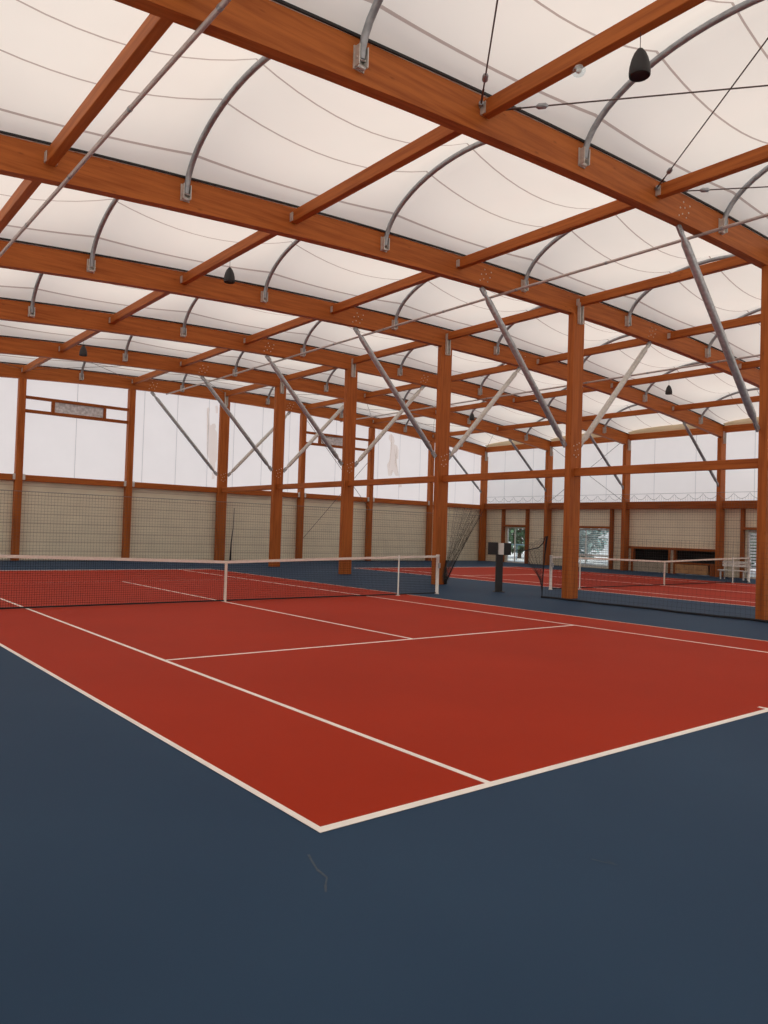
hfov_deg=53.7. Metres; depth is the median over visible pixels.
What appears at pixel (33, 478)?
rail
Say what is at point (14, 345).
roof beam
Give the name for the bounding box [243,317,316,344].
timber purlin
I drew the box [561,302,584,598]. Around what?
column
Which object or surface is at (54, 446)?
wall
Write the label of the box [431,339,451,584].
column
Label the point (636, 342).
timber purlin
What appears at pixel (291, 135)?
ceiling
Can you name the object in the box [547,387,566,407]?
arch
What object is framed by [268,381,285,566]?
column
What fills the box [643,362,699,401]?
arch
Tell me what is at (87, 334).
timber purlin
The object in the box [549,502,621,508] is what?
rail
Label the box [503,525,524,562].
door
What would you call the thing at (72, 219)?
ceiling
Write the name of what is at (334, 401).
timber purlin
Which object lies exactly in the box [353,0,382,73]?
arch
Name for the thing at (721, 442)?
column
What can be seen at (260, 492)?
rail
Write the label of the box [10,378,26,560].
timber post
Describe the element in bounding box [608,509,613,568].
stud
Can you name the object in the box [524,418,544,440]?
arch
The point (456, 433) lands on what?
timber purlin
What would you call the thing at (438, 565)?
net
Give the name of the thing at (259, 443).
brace
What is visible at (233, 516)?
cord
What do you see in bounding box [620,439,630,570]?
column
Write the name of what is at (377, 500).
rail
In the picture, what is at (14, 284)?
ceiling
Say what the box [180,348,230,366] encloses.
timber purlin
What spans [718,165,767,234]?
arch
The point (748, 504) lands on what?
rail
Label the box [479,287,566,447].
brace
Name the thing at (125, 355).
arch
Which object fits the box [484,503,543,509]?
rail
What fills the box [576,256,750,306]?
timber purlin
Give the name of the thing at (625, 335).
arch
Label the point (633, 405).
arch
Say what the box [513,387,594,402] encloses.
timber purlin
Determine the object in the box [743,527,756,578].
window
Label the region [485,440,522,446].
trim
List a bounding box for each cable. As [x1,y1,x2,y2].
[32,366,112,369]
[303,458,371,537]
[308,422,368,507]
[478,0,497,107]
[505,85,767,110]
[654,37,767,190]
[683,186,767,191]
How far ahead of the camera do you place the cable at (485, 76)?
10.13 m
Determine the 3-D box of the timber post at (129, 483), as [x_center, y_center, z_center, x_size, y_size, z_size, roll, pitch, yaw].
[-11.602,-1.694,34.481,0.480,7.791,0.280,3,-2,-39]
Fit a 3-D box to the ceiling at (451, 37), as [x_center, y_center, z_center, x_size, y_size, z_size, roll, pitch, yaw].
[10.274,-5.910,15.025,38.040,2.253,5.040,3,-2,-39]
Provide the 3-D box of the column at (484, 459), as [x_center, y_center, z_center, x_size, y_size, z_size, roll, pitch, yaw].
[6.437,-0.377,48.904,0.480,7.030,0.290,3,-2,-39]
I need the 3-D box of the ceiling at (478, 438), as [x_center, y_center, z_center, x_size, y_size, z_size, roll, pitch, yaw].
[-6.180,-5.908,35.413,38.040,2.253,5.040,3,-2,-39]
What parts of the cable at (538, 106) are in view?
cable rod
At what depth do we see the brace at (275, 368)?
27.86 m
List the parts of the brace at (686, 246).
plate, plate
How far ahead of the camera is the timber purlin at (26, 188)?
13.85 m
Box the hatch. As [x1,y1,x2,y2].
[628,546,714,576]
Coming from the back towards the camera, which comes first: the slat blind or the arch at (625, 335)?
the slat blind
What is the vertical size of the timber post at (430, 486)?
7.225 m
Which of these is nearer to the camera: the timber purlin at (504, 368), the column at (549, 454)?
the timber purlin at (504, 368)
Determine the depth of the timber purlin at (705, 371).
28.88 m
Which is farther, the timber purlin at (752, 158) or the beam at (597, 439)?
the beam at (597, 439)
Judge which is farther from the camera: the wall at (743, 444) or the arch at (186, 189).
the wall at (743, 444)
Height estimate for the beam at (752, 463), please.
0.220 m
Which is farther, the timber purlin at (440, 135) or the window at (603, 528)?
the window at (603, 528)
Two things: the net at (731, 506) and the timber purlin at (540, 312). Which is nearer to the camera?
the timber purlin at (540, 312)
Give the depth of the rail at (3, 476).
31.23 m
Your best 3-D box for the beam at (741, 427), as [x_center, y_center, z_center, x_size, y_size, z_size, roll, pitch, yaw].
[18.048,-4.000,34.766,0.180,0.320,5.040,3,-2,-39]
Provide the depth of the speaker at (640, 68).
9.07 m
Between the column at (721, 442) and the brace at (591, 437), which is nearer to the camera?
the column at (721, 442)
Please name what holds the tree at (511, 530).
on the ground
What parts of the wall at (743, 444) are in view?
membrane panel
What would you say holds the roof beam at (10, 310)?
on the column at (351, 376)
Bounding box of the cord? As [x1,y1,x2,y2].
[229,516,233,560]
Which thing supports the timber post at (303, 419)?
on the floor
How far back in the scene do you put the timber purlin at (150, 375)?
33.01 m
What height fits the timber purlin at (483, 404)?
0.230 m
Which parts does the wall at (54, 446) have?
membrane panel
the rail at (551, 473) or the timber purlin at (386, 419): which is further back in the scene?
the timber purlin at (386, 419)
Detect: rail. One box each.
[0,473,14,479]
[23,475,125,486]
[132,482,216,492]
[222,485,270,491]
[227,490,298,497]
[277,481,340,489]
[304,493,367,501]
[348,476,433,485]
[373,498,428,505]
[442,469,564,481]
[448,503,480,508]
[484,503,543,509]
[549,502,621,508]
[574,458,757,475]
[627,501,715,508]
[722,500,756,508]
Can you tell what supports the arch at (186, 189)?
attached to the roof beam at (19, 158)
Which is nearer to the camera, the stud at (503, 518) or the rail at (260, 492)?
the rail at (260, 492)
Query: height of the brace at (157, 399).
3.716 m
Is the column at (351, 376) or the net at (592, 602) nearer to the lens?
the net at (592, 602)
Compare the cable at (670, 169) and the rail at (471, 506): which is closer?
the cable at (670, 169)
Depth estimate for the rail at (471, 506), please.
47.86 m
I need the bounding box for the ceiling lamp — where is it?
[575,64,582,73]
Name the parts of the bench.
seat, backrest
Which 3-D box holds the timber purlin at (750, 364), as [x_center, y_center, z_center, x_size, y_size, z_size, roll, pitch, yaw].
[14.171,-5.151,24.903,0.190,0.230,5.036,3,-2,-39]
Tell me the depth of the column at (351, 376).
29.07 m
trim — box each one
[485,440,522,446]
[550,433,600,440]
[628,424,694,433]
[723,417,758,425]
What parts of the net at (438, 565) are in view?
cord, net post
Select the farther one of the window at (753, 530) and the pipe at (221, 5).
the window at (753, 530)
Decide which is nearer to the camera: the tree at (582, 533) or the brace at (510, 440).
the brace at (510, 440)
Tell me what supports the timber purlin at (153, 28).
attached to the roof beam at (269, 29)
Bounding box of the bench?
[718,560,750,580]
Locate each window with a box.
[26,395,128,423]
[306,431,369,450]
[579,526,608,566]
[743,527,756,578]
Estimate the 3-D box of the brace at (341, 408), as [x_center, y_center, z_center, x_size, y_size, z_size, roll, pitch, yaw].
[-3.037,-3.520,34.583,3.567,3.716,0.164,3,-2,-39]
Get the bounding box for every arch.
[28,273,42,317]
[79,362,85,379]
[87,198,118,272]
[122,336,132,361]
[180,56,270,202]
[180,298,198,336]
[180,374,187,391]
[232,352,243,376]
[261,240,299,302]
[266,387,273,404]
[300,321,321,356]
[324,369,336,391]
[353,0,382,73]
[380,141,484,251]
[392,281,427,329]
[397,349,413,375]
[467,401,484,423]
[478,363,504,394]
[494,306,541,354]
[521,231,570,292]
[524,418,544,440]
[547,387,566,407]
[578,0,764,168]
[584,334,628,362]
[602,404,636,432]
[625,254,734,326]
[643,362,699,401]
[699,388,758,423]
[705,308,760,357]
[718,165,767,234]
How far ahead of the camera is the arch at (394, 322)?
23.35 m
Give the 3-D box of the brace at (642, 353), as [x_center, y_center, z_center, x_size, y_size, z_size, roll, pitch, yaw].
[6.836,-3.522,22.350,3.567,3.716,0.164,3,-2,-39]
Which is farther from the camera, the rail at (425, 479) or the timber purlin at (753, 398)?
the timber purlin at (753, 398)
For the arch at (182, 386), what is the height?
1.372 m
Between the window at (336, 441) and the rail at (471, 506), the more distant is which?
the rail at (471, 506)
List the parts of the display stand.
post, white panel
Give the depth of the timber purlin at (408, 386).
34.74 m
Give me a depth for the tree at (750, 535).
41.45 m
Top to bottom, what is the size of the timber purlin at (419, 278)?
0.230 m
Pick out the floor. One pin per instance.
(468, 802)
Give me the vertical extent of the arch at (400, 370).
1.372 m
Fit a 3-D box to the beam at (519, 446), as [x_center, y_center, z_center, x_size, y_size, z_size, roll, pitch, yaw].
[8.176,-3.998,46.999,0.180,0.320,5.040,3,-2,-39]
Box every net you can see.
[0,490,480,560]
[0,555,440,608]
[441,505,484,583]
[484,491,756,575]
[516,536,545,590]
[541,536,767,622]
[549,555,751,589]
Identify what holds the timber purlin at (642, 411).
attached to the roof beam at (10, 310)
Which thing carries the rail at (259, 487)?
attached to the column at (280, 392)
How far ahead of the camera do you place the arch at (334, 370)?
34.59 m
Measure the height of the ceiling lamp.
0.128 m
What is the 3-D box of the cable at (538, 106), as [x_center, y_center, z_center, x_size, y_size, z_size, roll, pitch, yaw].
[4.855,-5.931,10.661,6.702,0.257,0.084,2,-1,10]
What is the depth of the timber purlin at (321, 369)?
31.55 m
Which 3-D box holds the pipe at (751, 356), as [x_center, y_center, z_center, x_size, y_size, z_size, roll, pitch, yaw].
[7.888,-4.985,29.156,0.074,0.070,32.750,3,-2,-39]
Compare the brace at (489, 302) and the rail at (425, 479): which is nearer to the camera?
the brace at (489, 302)
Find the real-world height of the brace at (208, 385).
3.716 m
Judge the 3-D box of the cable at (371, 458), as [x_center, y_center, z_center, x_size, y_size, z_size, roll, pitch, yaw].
[-2.497,-0.830,41.598,4.415,4.614,0.024,3,-2,-39]
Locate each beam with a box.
[0,130,759,387]
[0,238,724,437]
[0,297,627,444]
[0,335,550,450]
[0,362,484,455]
[114,0,767,268]
[485,444,535,452]
[550,437,614,446]
[628,428,709,440]
[723,423,754,432]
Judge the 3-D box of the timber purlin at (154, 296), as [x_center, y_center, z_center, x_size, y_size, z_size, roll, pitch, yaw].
[-6.811,-5.901,21.437,0.190,0.230,5.036,3,-2,-39]
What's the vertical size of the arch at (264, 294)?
1.372 m
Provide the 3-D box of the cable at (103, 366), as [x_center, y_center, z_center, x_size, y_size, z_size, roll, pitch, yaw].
[-11.588,-5.942,31.049,6.681,0.228,0.018,2,-1,10]
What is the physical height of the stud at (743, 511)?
3.300 m
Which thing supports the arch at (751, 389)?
attached to the roof beam at (19, 158)
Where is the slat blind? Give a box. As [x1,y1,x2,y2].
[750,533,756,575]
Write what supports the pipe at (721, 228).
attached to the roof beam at (269, 29)
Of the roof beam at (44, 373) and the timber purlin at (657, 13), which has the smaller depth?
the timber purlin at (657, 13)
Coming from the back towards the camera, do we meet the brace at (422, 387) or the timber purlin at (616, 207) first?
the brace at (422, 387)
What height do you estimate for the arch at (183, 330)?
1.372 m
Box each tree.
[509,528,524,558]
[579,528,608,560]
[750,535,756,569]
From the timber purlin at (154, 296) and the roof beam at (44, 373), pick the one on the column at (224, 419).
the roof beam at (44, 373)
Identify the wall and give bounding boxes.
[0,377,485,560]
[485,423,758,577]
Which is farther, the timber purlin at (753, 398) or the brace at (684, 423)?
the brace at (684, 423)
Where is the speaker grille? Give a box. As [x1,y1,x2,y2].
[631,71,647,80]
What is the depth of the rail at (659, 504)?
38.58 m
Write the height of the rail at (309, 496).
0.260 m
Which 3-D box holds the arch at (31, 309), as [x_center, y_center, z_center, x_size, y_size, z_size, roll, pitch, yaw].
[-8.601,-6.321,19.993,0.180,1.372,5.040,3,-2,-39]
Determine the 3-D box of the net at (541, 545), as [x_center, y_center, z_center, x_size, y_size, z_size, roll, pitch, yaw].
[4.445,1.542,22.594,0.299,1.659,3.609,2,-1,-2]
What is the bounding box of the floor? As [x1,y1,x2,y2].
[0,560,767,1023]
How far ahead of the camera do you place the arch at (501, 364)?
33.40 m
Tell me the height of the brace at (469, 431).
3.716 m
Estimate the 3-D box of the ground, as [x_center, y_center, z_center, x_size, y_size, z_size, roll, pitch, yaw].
[24.324,4.119,56.329,36.100,0.350,70.000,3,-2,-39]
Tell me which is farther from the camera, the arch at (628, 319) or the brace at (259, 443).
the brace at (259, 443)
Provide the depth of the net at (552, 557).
27.74 m
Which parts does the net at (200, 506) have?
cord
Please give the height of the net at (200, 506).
2.870 m
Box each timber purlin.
[0,179,40,232]
[21,357,51,372]
[44,14,172,166]
[59,330,99,351]
[109,291,168,323]
[132,370,168,383]
[180,231,276,284]
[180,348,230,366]
[225,384,266,395]
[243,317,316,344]
[280,366,337,380]
[290,125,460,223]
[305,398,343,409]
[330,272,438,313]
[351,341,428,363]
[364,384,420,397]
[373,414,422,423]
[432,429,484,437]
[435,402,498,413]
[445,307,558,339]
[451,364,517,381]
[456,200,634,268]
[480,0,705,118]
[497,421,561,430]
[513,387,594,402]
[537,338,646,364]
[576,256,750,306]
[582,409,657,421]
[611,367,723,388]
[655,144,767,198]
[667,314,760,339]
[672,396,758,410]
[738,360,759,369]
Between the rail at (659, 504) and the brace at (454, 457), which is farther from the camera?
the brace at (454, 457)
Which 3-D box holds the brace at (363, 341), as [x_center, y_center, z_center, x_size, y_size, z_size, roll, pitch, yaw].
[0.404,-3.685,23.893,3.567,3.716,0.164,3,-2,-39]
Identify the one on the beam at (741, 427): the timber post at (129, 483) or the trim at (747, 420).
the trim at (747, 420)
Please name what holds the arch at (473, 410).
attached to the roof beam at (10, 310)
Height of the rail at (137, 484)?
0.260 m
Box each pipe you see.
[0,0,230,256]
[166,213,767,394]
[340,354,759,421]
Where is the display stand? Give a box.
[488,542,510,591]
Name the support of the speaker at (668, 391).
hanging from the timber purlin at (705, 371)
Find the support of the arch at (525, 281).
attached to the roof beam at (19, 158)
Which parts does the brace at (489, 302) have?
plate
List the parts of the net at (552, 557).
net post, cord, net post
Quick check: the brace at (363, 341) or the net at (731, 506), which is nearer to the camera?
the brace at (363, 341)
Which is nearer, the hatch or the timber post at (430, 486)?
the hatch
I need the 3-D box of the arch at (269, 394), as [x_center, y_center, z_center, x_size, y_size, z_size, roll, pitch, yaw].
[-4.369,-6.182,36.875,0.180,1.372,5.040,3,-2,-39]
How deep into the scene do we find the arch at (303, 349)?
27.50 m
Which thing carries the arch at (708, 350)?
attached to the roof beam at (19, 158)
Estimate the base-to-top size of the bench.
0.843 m
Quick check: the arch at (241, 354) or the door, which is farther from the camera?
the door
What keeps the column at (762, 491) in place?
on the floor
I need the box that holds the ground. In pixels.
[508,551,755,576]
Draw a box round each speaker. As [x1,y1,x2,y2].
[79,344,86,356]
[224,267,234,283]
[629,32,650,81]
[665,385,671,394]
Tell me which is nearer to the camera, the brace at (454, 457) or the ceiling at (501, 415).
the ceiling at (501, 415)
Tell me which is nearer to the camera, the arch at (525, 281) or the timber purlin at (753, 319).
the arch at (525, 281)
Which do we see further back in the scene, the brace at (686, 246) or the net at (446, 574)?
the net at (446, 574)
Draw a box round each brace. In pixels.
[150,392,217,475]
[200,376,272,470]
[228,411,290,476]
[265,355,343,465]
[283,404,343,472]
[353,327,436,457]
[355,385,424,466]
[449,366,520,459]
[449,449,480,492]
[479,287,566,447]
[509,439,545,491]
[581,341,651,447]
[590,435,623,489]
[676,224,759,431]
[683,422,718,486]
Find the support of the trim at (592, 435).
on the beam at (597, 439)
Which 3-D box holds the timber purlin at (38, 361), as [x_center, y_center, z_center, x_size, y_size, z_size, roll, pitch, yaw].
[-13.393,-5.900,29.593,0.190,0.230,5.036,3,-2,-39]
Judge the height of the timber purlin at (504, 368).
0.230 m
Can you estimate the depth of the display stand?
22.47 m
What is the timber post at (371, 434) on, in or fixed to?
on the floor
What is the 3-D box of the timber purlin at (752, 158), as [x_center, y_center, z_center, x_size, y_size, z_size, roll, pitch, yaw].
[6.668,-5.926,12.115,0.190,0.230,5.036,3,-2,-39]
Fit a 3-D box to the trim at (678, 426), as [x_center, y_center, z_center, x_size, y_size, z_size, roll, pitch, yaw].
[14.732,-4.320,38.823,0.150,0.318,5.040,3,-2,-39]
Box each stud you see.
[501,509,505,561]
[524,509,529,563]
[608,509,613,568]
[739,509,745,577]
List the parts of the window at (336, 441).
louvre pane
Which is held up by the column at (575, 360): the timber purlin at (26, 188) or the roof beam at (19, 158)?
the roof beam at (19, 158)
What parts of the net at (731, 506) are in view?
cord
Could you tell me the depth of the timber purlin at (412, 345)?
27.34 m
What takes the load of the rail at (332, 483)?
attached to the column at (351, 376)
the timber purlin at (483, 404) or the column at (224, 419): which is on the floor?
the column at (224, 419)
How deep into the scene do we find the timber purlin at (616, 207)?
16.03 m
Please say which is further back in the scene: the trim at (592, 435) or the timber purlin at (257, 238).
the trim at (592, 435)
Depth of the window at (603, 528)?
42.50 m
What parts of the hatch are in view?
panel, mullion panel, panel, sill, panel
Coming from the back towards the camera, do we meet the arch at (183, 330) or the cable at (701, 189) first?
the arch at (183, 330)
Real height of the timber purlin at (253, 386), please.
0.230 m
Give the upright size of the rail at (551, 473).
0.220 m
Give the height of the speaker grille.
0.003 m
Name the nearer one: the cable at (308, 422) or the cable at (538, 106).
the cable at (538, 106)
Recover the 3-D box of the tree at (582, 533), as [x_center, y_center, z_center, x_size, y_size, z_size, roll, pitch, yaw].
[12.505,1.142,49.164,4.444,4.514,4.341,3,-2,-39]
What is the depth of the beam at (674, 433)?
39.09 m
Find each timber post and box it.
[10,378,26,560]
[121,389,135,557]
[295,414,306,557]
[364,427,374,560]
[425,441,434,560]
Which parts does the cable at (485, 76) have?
cable rod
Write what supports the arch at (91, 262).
attached to the roof beam at (19, 158)
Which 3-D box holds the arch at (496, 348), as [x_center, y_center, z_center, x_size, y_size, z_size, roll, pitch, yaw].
[5.504,-6.183,24.642,0.180,1.372,5.040,3,-2,-39]
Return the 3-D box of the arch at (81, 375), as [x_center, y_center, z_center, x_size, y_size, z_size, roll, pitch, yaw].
[-11.573,-6.415,31.061,0.180,1.372,5.040,3,-2,-39]
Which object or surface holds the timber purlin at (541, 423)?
attached to the roof beam at (10, 310)
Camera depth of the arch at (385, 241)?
15.81 m
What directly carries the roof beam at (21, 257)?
on the column at (444, 368)
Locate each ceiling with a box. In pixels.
[0,0,761,369]
[0,174,758,422]
[0,268,682,431]
[0,320,626,438]
[0,354,547,444]
[270,0,767,239]
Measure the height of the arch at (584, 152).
1.372 m
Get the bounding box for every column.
[214,396,229,560]
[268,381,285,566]
[338,363,357,573]
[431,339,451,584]
[478,452,487,560]
[543,446,552,564]
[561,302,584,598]
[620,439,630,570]
[715,431,726,576]
[755,265,767,619]
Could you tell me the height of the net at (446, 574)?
2.608 m
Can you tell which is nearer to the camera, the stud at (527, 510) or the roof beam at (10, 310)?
the roof beam at (10, 310)
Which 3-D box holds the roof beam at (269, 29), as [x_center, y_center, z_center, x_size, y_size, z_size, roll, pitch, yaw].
[8.594,-5.195,17.036,37.310,1.750,0.260,3,-2,-39]
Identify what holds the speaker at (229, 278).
hanging from the timber purlin at (257, 238)
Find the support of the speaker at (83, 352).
hanging from the timber purlin at (87, 334)

